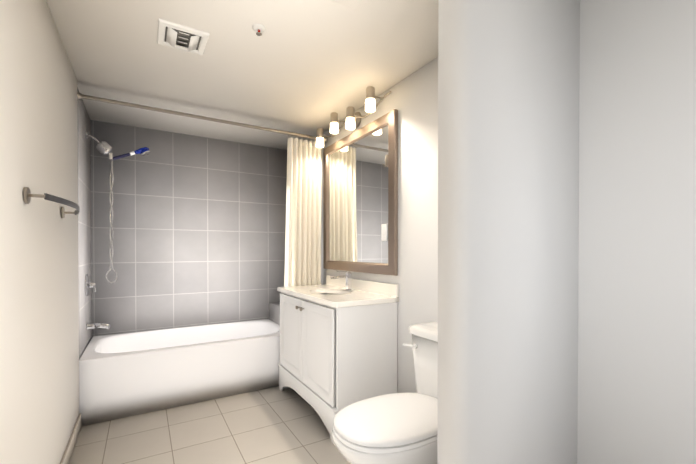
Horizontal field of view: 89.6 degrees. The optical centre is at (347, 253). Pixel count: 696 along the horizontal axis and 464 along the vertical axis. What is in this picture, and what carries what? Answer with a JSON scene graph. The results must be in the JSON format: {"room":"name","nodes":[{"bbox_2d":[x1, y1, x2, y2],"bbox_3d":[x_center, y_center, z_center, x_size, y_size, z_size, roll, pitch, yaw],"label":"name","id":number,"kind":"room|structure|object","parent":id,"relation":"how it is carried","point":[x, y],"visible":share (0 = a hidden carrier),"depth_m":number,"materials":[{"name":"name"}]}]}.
{"room":"bathroom","nodes":[
{"label":"bathroom","id":0,"kind":"room"},
{"bbox_2d":[0,0,78,463],"bbox_3d":[-0.869,0.022,0.659,0.112,2.250,3.667,0,1,-30],"label":"wall","id":1,"kind":"structure","parent":0,"point":[39,351],"depth_m":1.39,"materials":[{"name":"white paint"}]},
{"bbox_2d":[23,187,79,217],"bbox_3d":[-1.264,-0.211,1.551,0.108,0.060,0.710,0,1,-30],"label":"towel rail","id":2,"kind":"object","parent":1,"relation":"attached to","point":[27,195],"visible":1,"depth_m":1.33,"materials":[{"name":"silver metal"}]},
{"bbox_2d":[60,413,80,463],"bbox_3d":[-0.841,1.099,0.741,0.010,0.095,3.564,0,1,-30],"label":"baseboard","id":3,"kind":"structure","parent":1,"relation":"attached to","point":[67,454],"depth_m":2.00,"materials":[{"name":"wood"}]},
{"bbox_2d":[77,87,91,358],"bbox_3d":[-2.024,0.005,2.619,0.100,2.250,0.883,0,1,-30],"label":"wall tiles","id":4,"kind":"structure","parent":1,"relation":"attached to","point":[84,215],"depth_m":2.58,"materials":[{"name":"grey tile"}]},
{"bbox_2d":[85,274,95,295],"bbox_3d":[-1.973,0.239,2.699,0.065,0.170,0.170,0,1,-30],"label":"shower valve","id":5,"kind":"object","parent":4,"relation":"attached to","point":[89,284],"visible":1,"depth_m":2.66,"materials":[{"name":"silver metal"}]},
{"bbox_2d":[86,322,110,329],"bbox_3d":[-1.935,0.561,2.724,0.155,0.063,0.056,0,1,-30],"label":"tub spout","id":6,"kind":"object","parent":4,"relation":"attached to","point":[97,325],"visible":1,"depth_m":2.71,"materials":[{"name":"silver metal"}]},
{"bbox_2d":[85,131,150,282],"bbox_3d":[-1.815,-0.351,2.787,0.433,1.171,0.094,0,1,-30],"label":"shower head","id":7,"kind":"object","parent":4,"relation":"attached to","point":[104,148],"visible":1,"depth_m":2.75},
{"bbox_2d":[90,120,286,336],"bbox_3d":[-1.351,-0.002,3.467,1.920,2.250,0.100,0,1,-30],"label":"wall","id":8,"kind":"structure","parent":0,"point":[199,225],"depth_m":3.29,"materials":[{"name":"tile"}]},
{"bbox_2d":[69,386,352,463],"bbox_3d":[-0.269,1.179,1.532,2.020,0.080,4.550,0,1,-30],"label":"floor","id":9,"kind":"structure","parent":0,"point":[274,425],"depth_m":2.18,"materials":[{"name":"tile"}]},
{"bbox_2d":[79,319,279,425],"bbox_3d":[-1.299,0.909,2.994,1.517,0.435,0.777,0,1,-30],"label":"bathtub","id":10,"kind":"object","parent":9,"relation":"on","point":[122,375],"visible":0.83,"depth_m":2.65,"materials":[{"name":"white ceramic"}]},
{"bbox_2d":[277,271,398,444],"bbox_3d":[-0.140,0.629,2.606,0.502,1.003,1.016,0,1,-30],"label":"bathroom vanity","id":11,"kind":"object","parent":9,"relation":"on","point":[338,343],"visible":0.98,"depth_m":2.25,"materials":[{"name":"white painted wood"},{"name":"brushed nickel knobs"}]},
{"bbox_2d":[332,322,437,463],"bbox_3d":[0.292,0.758,1.580,0.783,0.761,0.501,0,1,-30],"label":"toilet","id":12,"kind":"object","parent":9,"relation":"on","point":[397,428],"visible":0.5,"depth_m":1.44,"materials":[{"name":"white ceramic"}]},
{"bbox_2d":[46,0,437,149],"bbox_3d":[-0.269,-1.151,1.512,2.020,0.080,4.550,0,1,-30],"label":"ceiling","id":13,"kind":"structure","parent":0,"point":[307,67],"depth_m":2.01,"materials":[{"name":"white paint"}]},
{"bbox_2d":[157,18,209,54],"bbox_3d":[-0.851,-1.100,1.803,0.230,0.027,0.220,0,1,-30],"label":"ceiling vent","id":14,"kind":"object","parent":13,"relation":"in","point":[181,37],"visible":1,"depth_m":1.78,"materials":[{"name":"white plastic"}]},
{"bbox_2d":[252,23,265,35],"bbox_3d":[-0.438,-1.095,1.721,0.064,0.033,0.064,0,1,-30],"label":"sprinkler","id":15,"kind":"object","parent":13,"relation":"attached to","point":[258,28],"visible":1,"depth_m":1.71,"materials":[{"name":"white metal"}]},
{"bbox_2d":[269,302,279,324],"bbox_3d":[-0.514,0.823,3.454,0.296,0.600,0.780,0,1,-30],"label":"wall","id":16,"kind":"structure","parent":0,"point":[274,311],"depth_m":3.56,"materials":[{"name":"tile"}]},
{"bbox_2d":[312,0,695,463],"bbox_3d":[0.584,0.011,1.965,0.100,2.250,4.450,0,1,-30],"label":"wall","id":17,"kind":"structure","parent":0,"point":[637,273],"depth_m":1.22,"materials":[{"name":"white paint"}]},
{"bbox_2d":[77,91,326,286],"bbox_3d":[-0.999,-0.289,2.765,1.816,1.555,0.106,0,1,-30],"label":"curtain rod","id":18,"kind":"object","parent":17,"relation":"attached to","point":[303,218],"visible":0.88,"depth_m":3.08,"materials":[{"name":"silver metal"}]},
{"bbox_2d":[284,137,321,286],"bbox_3d":[-0.395,-0.259,3.121,0.353,1.490,0.102,0,1,-30],"label":"curtain","id":19,"kind":"object","parent":18,"relation":"hanging from","point":[304,159],"depth_m":3.08,"materials":[{"name":"white fabric"}]},
{"bbox_2d":[316,86,390,147],"bbox_3d":[-0.002,-1.011,2.686,0.169,0.197,0.943,0,1,-30],"label":"sconce","id":20,"kind":"object","parent":17,"relation":"attached to","point":[352,121],"visible":1,"depth_m":2.55,"materials":[{"name":"white glass"}]},
{"bbox_2d":[323,109,397,275],"bbox_3d":[0.040,-0.404,2.731,0.057,1.085,1.040,0,1,-30],"label":"mirror","id":21,"kind":"object","parent":17,"relation":"attached to","point":[360,199],"visible":1,"depth_m":2.62,"materials":[{"name":"glass"},{"name":"wood"}]},
{"bbox_2d":[437,0,579,463],"bbox_3d":[0.592,0.017,1.250,0.610,2.250,0.130,0,1,-30],"label":"wall","id":22,"kind":"structure","parent":0,"point":[508,160],"depth_m":1.14,"materials":[{"name":"white paint"}]}
]}

